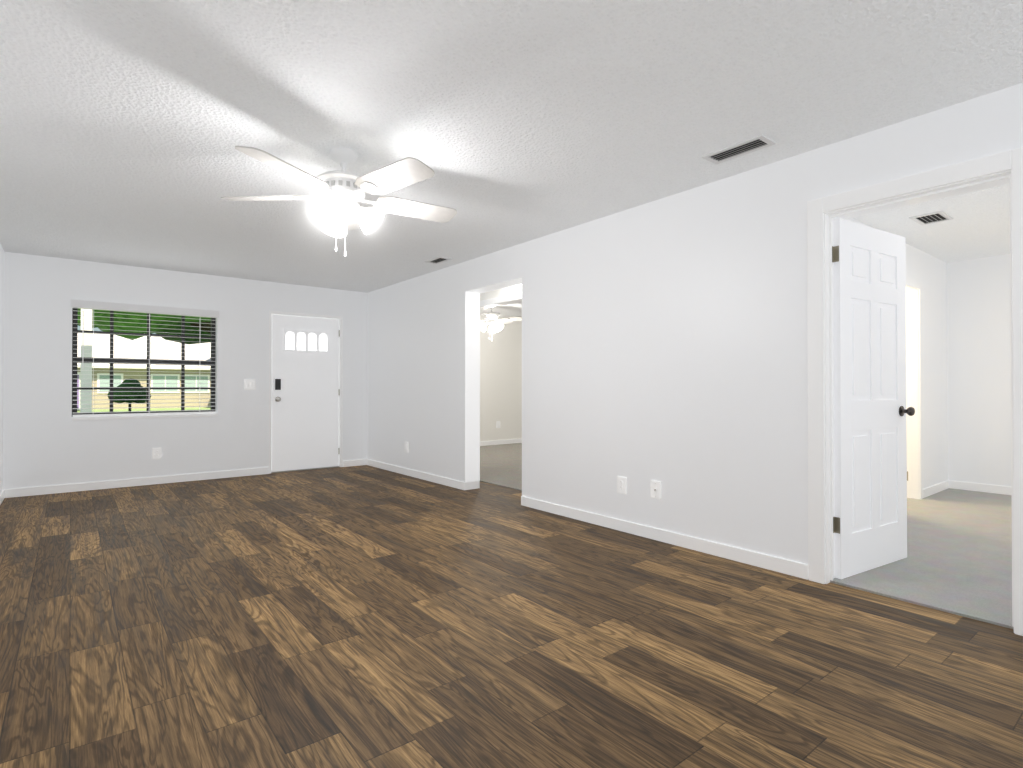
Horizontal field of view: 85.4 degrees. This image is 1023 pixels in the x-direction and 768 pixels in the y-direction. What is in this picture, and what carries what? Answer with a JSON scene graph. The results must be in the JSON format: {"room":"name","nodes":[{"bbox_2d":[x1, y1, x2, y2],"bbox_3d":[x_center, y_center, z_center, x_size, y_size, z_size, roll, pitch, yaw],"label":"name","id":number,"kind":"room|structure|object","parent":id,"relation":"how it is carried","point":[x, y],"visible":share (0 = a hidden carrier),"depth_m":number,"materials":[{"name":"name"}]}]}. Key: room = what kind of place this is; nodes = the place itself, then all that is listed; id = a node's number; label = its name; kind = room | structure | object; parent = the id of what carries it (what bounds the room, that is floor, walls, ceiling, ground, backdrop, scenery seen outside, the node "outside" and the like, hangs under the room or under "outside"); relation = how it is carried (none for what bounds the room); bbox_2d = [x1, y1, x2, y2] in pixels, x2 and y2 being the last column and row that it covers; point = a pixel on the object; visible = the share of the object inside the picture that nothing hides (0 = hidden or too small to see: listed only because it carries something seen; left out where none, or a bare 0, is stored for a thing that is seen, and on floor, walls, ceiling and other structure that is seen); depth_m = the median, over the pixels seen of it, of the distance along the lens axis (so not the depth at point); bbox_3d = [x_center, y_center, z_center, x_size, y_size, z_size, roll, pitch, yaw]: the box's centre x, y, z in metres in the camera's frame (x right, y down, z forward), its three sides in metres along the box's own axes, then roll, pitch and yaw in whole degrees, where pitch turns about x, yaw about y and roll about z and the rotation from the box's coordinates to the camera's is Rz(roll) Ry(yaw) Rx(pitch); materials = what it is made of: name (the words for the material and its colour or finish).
{"room":"empty living room","nodes":[
{"label":"empty living room","id":0,"kind":"room"},
{"bbox_2d":[0,244,3,492],"bbox_3d":[-2.353,-0.166,1.963,0.200,2.540,9.200,0,-1,-38],"label":"wall","id":1,"kind":"structure","parent":0,"point":[1,352],"depth_m":5.34,"materials":[{"name":"paint"}]},
{"bbox_2d":[0,489,7,504],"bbox_3d":[-2.275,1.062,2.029,0.013,0.085,8.820,0,-1,-38],"label":"baseboard","id":2,"kind":"structure","parent":1,"relation":"attached to","point":[4,494],"depth_m":5.39,"materials":[{"name":"white wood"}]},
{"bbox_2d":[3,252,366,489],"bbox_3d":[-3.595,-0.133,6.737,4.200,2.540,0.180,0,-1,-38],"label":"wall","id":3,"kind":"structure","parent":0,"point":[48,440],"depth_m":6.20,"materials":[{"name":"paint"}]},
{"bbox_2d":[8,467,268,497],"bbox_3d":[-4.037,1.091,6.253,2.455,0.085,0.013,0,-1,-38],"label":"baseboard","id":4,"kind":"structure","parent":3,"relation":"attached to","point":[42,490],"depth_m":6.11,"materials":[{"name":"white wood"}]},
{"bbox_2d":[72,308,216,419],"bbox_3d":[-4.119,-0.241,6.297,1.370,1.250,0.178,0,-1,-38],"label":"window","id":5,"kind":"structure","parent":3,"relation":"in","point":[138,416],"depth_m":6.27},
{"bbox_2d":[71,299,218,416],"bbox_3d":[-4.087,-0.266,6.256,1.400,1.231,0.087,0,-1,-38],"label":"window blinds","id":6,"kind":"object","parent":5,"relation":"attached to","point":[107,306],"visible":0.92,"depth_m":6.21,"materials":[{"name":"white plastic"}]},
{"bbox_2d":[152,448,160,459],"bbox_3d":[-4.017,0.789,6.273,0.084,0.125,0.012,0,-1,-38],"label":"outlet","id":7,"kind":"object","parent":3,"relation":"attached to","point":[156,453],"visible":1,"depth_m":6.27,"materials":[{"name":"plastic"}]},
{"bbox_2d":[245,380,255,389],"bbox_3d":[-3.248,0.008,6.887,0.125,0.125,0.017,0,-1,-38],"label":"light switch","id":8,"kind":"object","parent":3,"relation":"attached to","point":[249,384],"visible":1,"depth_m":6.89,"materials":[{"name":"plastic"}]},
{"bbox_2d":[269,311,342,473],"bbox_3d":[-2.760,0.107,7.404,0.960,2.070,0.174,0,-1,-38],"label":"door frame","id":9,"kind":"structure","parent":3,"relation":"in","point":[271,313],"depth_m":7.36,"materials":[{"name":"wood"}]},
{"bbox_2d":[271,315,339,471],"bbox_3d":[-2.707,0.119,7.345,0.882,2.012,0.116,0,-1,-38],"label":"front door","id":10,"kind":"structure","parent":9,"relation":"attached to","point":[305,400],"depth_m":7.34,"materials":[{"name":"white wood"}]},
{"bbox_2d":[343,459,363,466],"bbox_3d":[-2.190,1.101,7.723,0.325,0.085,0.013,0,-1,-38],"label":"baseboard","id":11,"kind":"structure","parent":3,"relation":"attached to","point":[360,462],"depth_m":7.71,"materials":[{"name":"white wood"}]},
{"bbox_2d":[480,443,521,490],"bbox_3d":[0.762,1.140,7.958,3.650,0.012,5.280,0,-1,-38],"label":"floor","id":12,"kind":"structure","parent":0,"point":[501,465],"depth_m":7.70,"materials":[{"name":"beige carpet"}]},
{"bbox_2d":[480,284,521,300],"bbox_3d":[-0.620,-0.132,6.868,0.120,2.540,5.520,0,-1,-38],"label":"wall","id":13,"kind":"structure","parent":0,"point":[514,289],"depth_m":6.14,"materials":[{"name":"paint"}]},
{"bbox_2d":[480,292,521,309],"bbox_3d":[-0.002,0.083,6.080,0.132,2.100,1.580,0,-1,-38],"label":"door","id":14,"kind":"structure","parent":13,"relation":"in","point":[502,300],"depth_m":6.16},
{"bbox_2d":[480,315,521,440],"bbox_3d":[-0.872,-0.109,10.117,3.770,2.540,0.120,0,-1,-38],"label":"wall","id":15,"kind":"structure","parent":0,"point":[501,376],"depth_m":10.58,"materials":[{"name":"paint"}]},
{"bbox_2d":[480,438,521,445],"bbox_3d":[-0.831,1.106,10.057,3.530,0.085,0.013,0,-1,-38],"label":"baseboard","id":16,"kind":"structure","parent":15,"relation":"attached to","point":[497,442],"depth_m":10.54,"materials":[{"name":"white wood"}]},
{"bbox_2d":[0,465,1022,767],"bbox_3d":[-0.690,1.163,3.277,4.450,0.100,9.200,0,-1,-38],"label":"floor","id":17,"kind":"structure","parent":0,"point":[358,617],"depth_m":2.33,"materials":[{"name":"brown wood"}]},
{"bbox_2d":[0,0,1022,316],"bbox_3d":[0.513,-1.376,4.890,8.320,0.120,10.200,0,-1,-38],"label":"ceiling","id":18,"kind":"structure","parent":0,"point":[126,126],"depth_m":2.69,"materials":[{"name":"white paint"}]},
{"bbox_2d":[221,146,456,256],"bbox_3d":[-0.925,-1.028,3.185,1.332,0.599,1.353,0,-1,-38],"label":"room ceiling fan","id":19,"kind":"object","parent":18,"relation":"hanging from","point":[336,210],"visible":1,"depth_m":3.09,"materials":[{"name":"white"}]},
{"bbox_2d":[425,256,451,263],"bbox_3d":[-0.772,-1.303,5.848,0.150,0.012,0.300,0,-1,-38],"label":"ceiling vent","id":20,"kind":"object","parent":18,"relation":"in","point":[438,260],"visible":0.98,"depth_m":5.83,"materials":[{"name":"white metal"}]},
{"bbox_2d":[480,307,521,339],"bbox_3d":[-0.352,-0.988,8.909,1.131,0.599,1.091,0,-1,-38],"label":"ceiling fan","id":21,"kind":"object","parent":18,"relation":"hanging from","point":[494,321],"visible":0.88,"depth_m":8.82,"materials":[{"name":"white"}]},
{"bbox_2d":[702,134,775,163],"bbox_3d":[1.282,-1.323,3.137,0.160,0.011,0.360,0,-1,-38],"label":"ceiling vent","id":22,"kind":"object","parent":18,"relation":"in","point":[747,146],"visible":1,"depth_m":3.12,"materials":[{"name":"white metal"}]},
{"bbox_2d":[909,211,952,224],"bbox_3d":[3.333,-1.313,4.398,0.310,0.013,0.210,0,-1,-38],"label":"ceiling vent","id":23,"kind":"object","parent":18,"relation":"in","point":[932,217],"visible":1,"depth_m":4.39,"materials":[{"name":"white metal"}]},
{"bbox_2d":[367,83,1022,567],"bbox_3d":[0.782,-0.149,4.456,0.190,2.540,9.200,0,-1,-38],"label":"wall","id":24,"kind":"structure","parent":0,"point":[665,341],"depth_m":3.89,"materials":[{"name":"paint"}]},
{"bbox_2d":[405,442,408,451],"bbox_3d":[-1.311,0.788,6.919,0.012,0.125,0.084,0,-1,-38],"label":"outlet","id":25,"kind":"object","parent":24,"relation":"attached to","point":[406,446],"visible":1,"depth_m":6.91,"materials":[{"name":"plastic"}]},
{"bbox_2d":[364,459,467,489],"bbox_3d":[-1.275,1.096,6.869,0.013,0.085,2.490,0,-1,-38],"label":"baseboard","id":26,"kind":"structure","parent":24,"relation":"attached to","point":[413,473],"depth_m":6.64,"materials":[{"name":"white wood"}]},
{"bbox_2d":[465,278,521,481],"bbox_3d":[-0.124,0.027,5.594,0.188,2.035,0.950,0,-1,-38],"label":"door frame","id":27,"kind":"structure","parent":24,"relation":"attached to","point":[472,385],"depth_m":5.96,"materials":[{"name":"paint"}]},
{"bbox_2d":[617,476,625,493],"bbox_3d":[0.838,0.769,4.216,0.012,0.125,0.084,0,-1,-38],"label":"outlet","id":28,"kind":"object","parent":24,"relation":"attached to","point":[621,484],"visible":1,"depth_m":4.21,"materials":[{"name":"plastic"}]},
{"bbox_2d":[651,480,660,498],"bbox_3d":[1.031,0.758,3.970,0.018,0.125,0.084,0,-1,-38],"label":"outlet","id":29,"kind":"object","parent":24,"relation":"attached to","point":[656,489],"visible":1,"depth_m":3.96,"materials":[{"name":"plastic"}]},
{"bbox_2d":[521,496,808,579],"bbox_3d":[0.889,1.077,4.149,0.013,0.085,2.560,0,-1,-38],"label":"baseboard","id":30,"kind":"structure","parent":24,"relation":"attached to","point":[782,565],"depth_m":3.79,"materials":[{"name":"white wood"}]},
{"bbox_2d":[807,147,1022,635],"bbox_3d":[2.067,0.070,2.838,0.190,2.080,0.820,0,-1,-38],"label":"door frame","id":31,"kind":"structure","parent":24,"relation":"in","point":[982,182],"depth_m":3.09,"materials":[{"name":"white wood"}]},
{"bbox_2d":[833,218,914,578],"bbox_3d":[2.168,0.082,3.334,0.785,2.035,0.181,0,0,-31],"label":"hall door","id":32,"kind":"structure","parent":31,"relation":"attached to","point":[870,461],"depth_m":3.29,"materials":[{"name":"white wood"}]},
{"bbox_2d":[845,218,947,488],"bbox_3d":[3.178,-0.146,4.841,4.040,2.540,0.120,0,-1,-38],"label":"wall","id":33,"kind":"structure","parent":0,"point":[928,272],"depth_m":5.67,"materials":[{"name":"paint"}]},
{"bbox_2d":[906,278,922,498],"bbox_3d":[3.593,0.073,5.160,0.940,2.105,0.136,0,-1,-38],"label":"room door","id":34,"kind":"structure","parent":33,"relation":"in","point":[914,386],"depth_m":5.39,"materials":[{"name":"white wood"}]},
{"bbox_2d":[923,480,949,497],"bbox_3d":[4.346,1.075,5.677,0.840,0.085,0.013,0,-1,-38],"label":"baseboard","id":35,"kind":"structure","parent":33,"relation":"attached to","point":[931,490],"depth_m":5.67,"materials":[{"name":"white wood"}]},
{"bbox_2d":[830,488,1013,628],"bbox_3d":[3.205,1.116,4.586,4.065,0.012,2.800,0,-1,-38],"label":"floor","id":36,"kind":"structure","parent":0,"point":[957,560],"depth_m":3.42,"materials":[{"name":"grey carpet"}]},
{"bbox_2d":[947,254,1010,486],"bbox_3d":[5.231,-0.142,5.408,0.120,2.540,1.790,0,-1,-38],"label":"wall","id":37,"kind":"structure","parent":0,"point":[979,370],"depth_m":5.77,"materials":[{"name":"paint"}]},
{"bbox_2d":[950,480,1010,494],"bbox_3d":[5.180,1.073,5.359,0.013,0.085,1.550,0,-1,-38],"label":"baseboard","id":38,"kind":"structure","parent":37,"relation":"attached to","point":[960,485],"depth_m":5.75,"materials":[{"name":"white wood"}]},
{"label":"outside","id":39,"kind":"structure","parent":0,"visible":0},
{"bbox_2d":[77,407,209,411],"bbox_3d":[-22.559,1.750,44.413,100.000,0.200,82.380,0,-1,-38],"label":"ground","id":40,"kind":"structure","parent":39,"point":[151,409],"depth_m":34.33,"materials":[{"name":"beige"}]},
{"bbox_2d":[80,309,91,411],"bbox_3d":[-5.639,-0.234,7.348,0.120,3.250,0.120,0,-1,-38],"label":"porch post","id":41,"kind":"object","parent":40,"relation":"on","point":[86,398],"depth_m":7.30,"materials":[{"name":"white wood"}]},
{"bbox_2d":[108,380,150,410],"bbox_3d":[-15.640,0.633,22.695,1.480,1.730,1.100,0,-1,-38],"label":"shrub","id":42,"kind":"object","parent":40,"relation":"on","point":[129,393],"depth_m":22.42,"materials":[{"name":"green plant"}]},
{"bbox_2d":[77,333,210,409],"bbox_3d":[-27.215,-0.912,39.041,23.000,5.050,10.020,0,-1,-38],"label":"house","id":43,"kind":"structure","parent":40,"relation":"on","point":[156,352],"depth_m":36.91,"materials":[{"name":"beige paint"}]},
{"bbox_2d":[78,308,210,344],"bbox_3d":[-9.617,-3.446,19.948,16.651,9.977,16.018,0,-1,-38],"label":"tree","id":44,"kind":"object","parent":40,"relation":"on","point":[135,324],"depth_m":15.92,"materials":[{"name":"green plant"}]}
]}

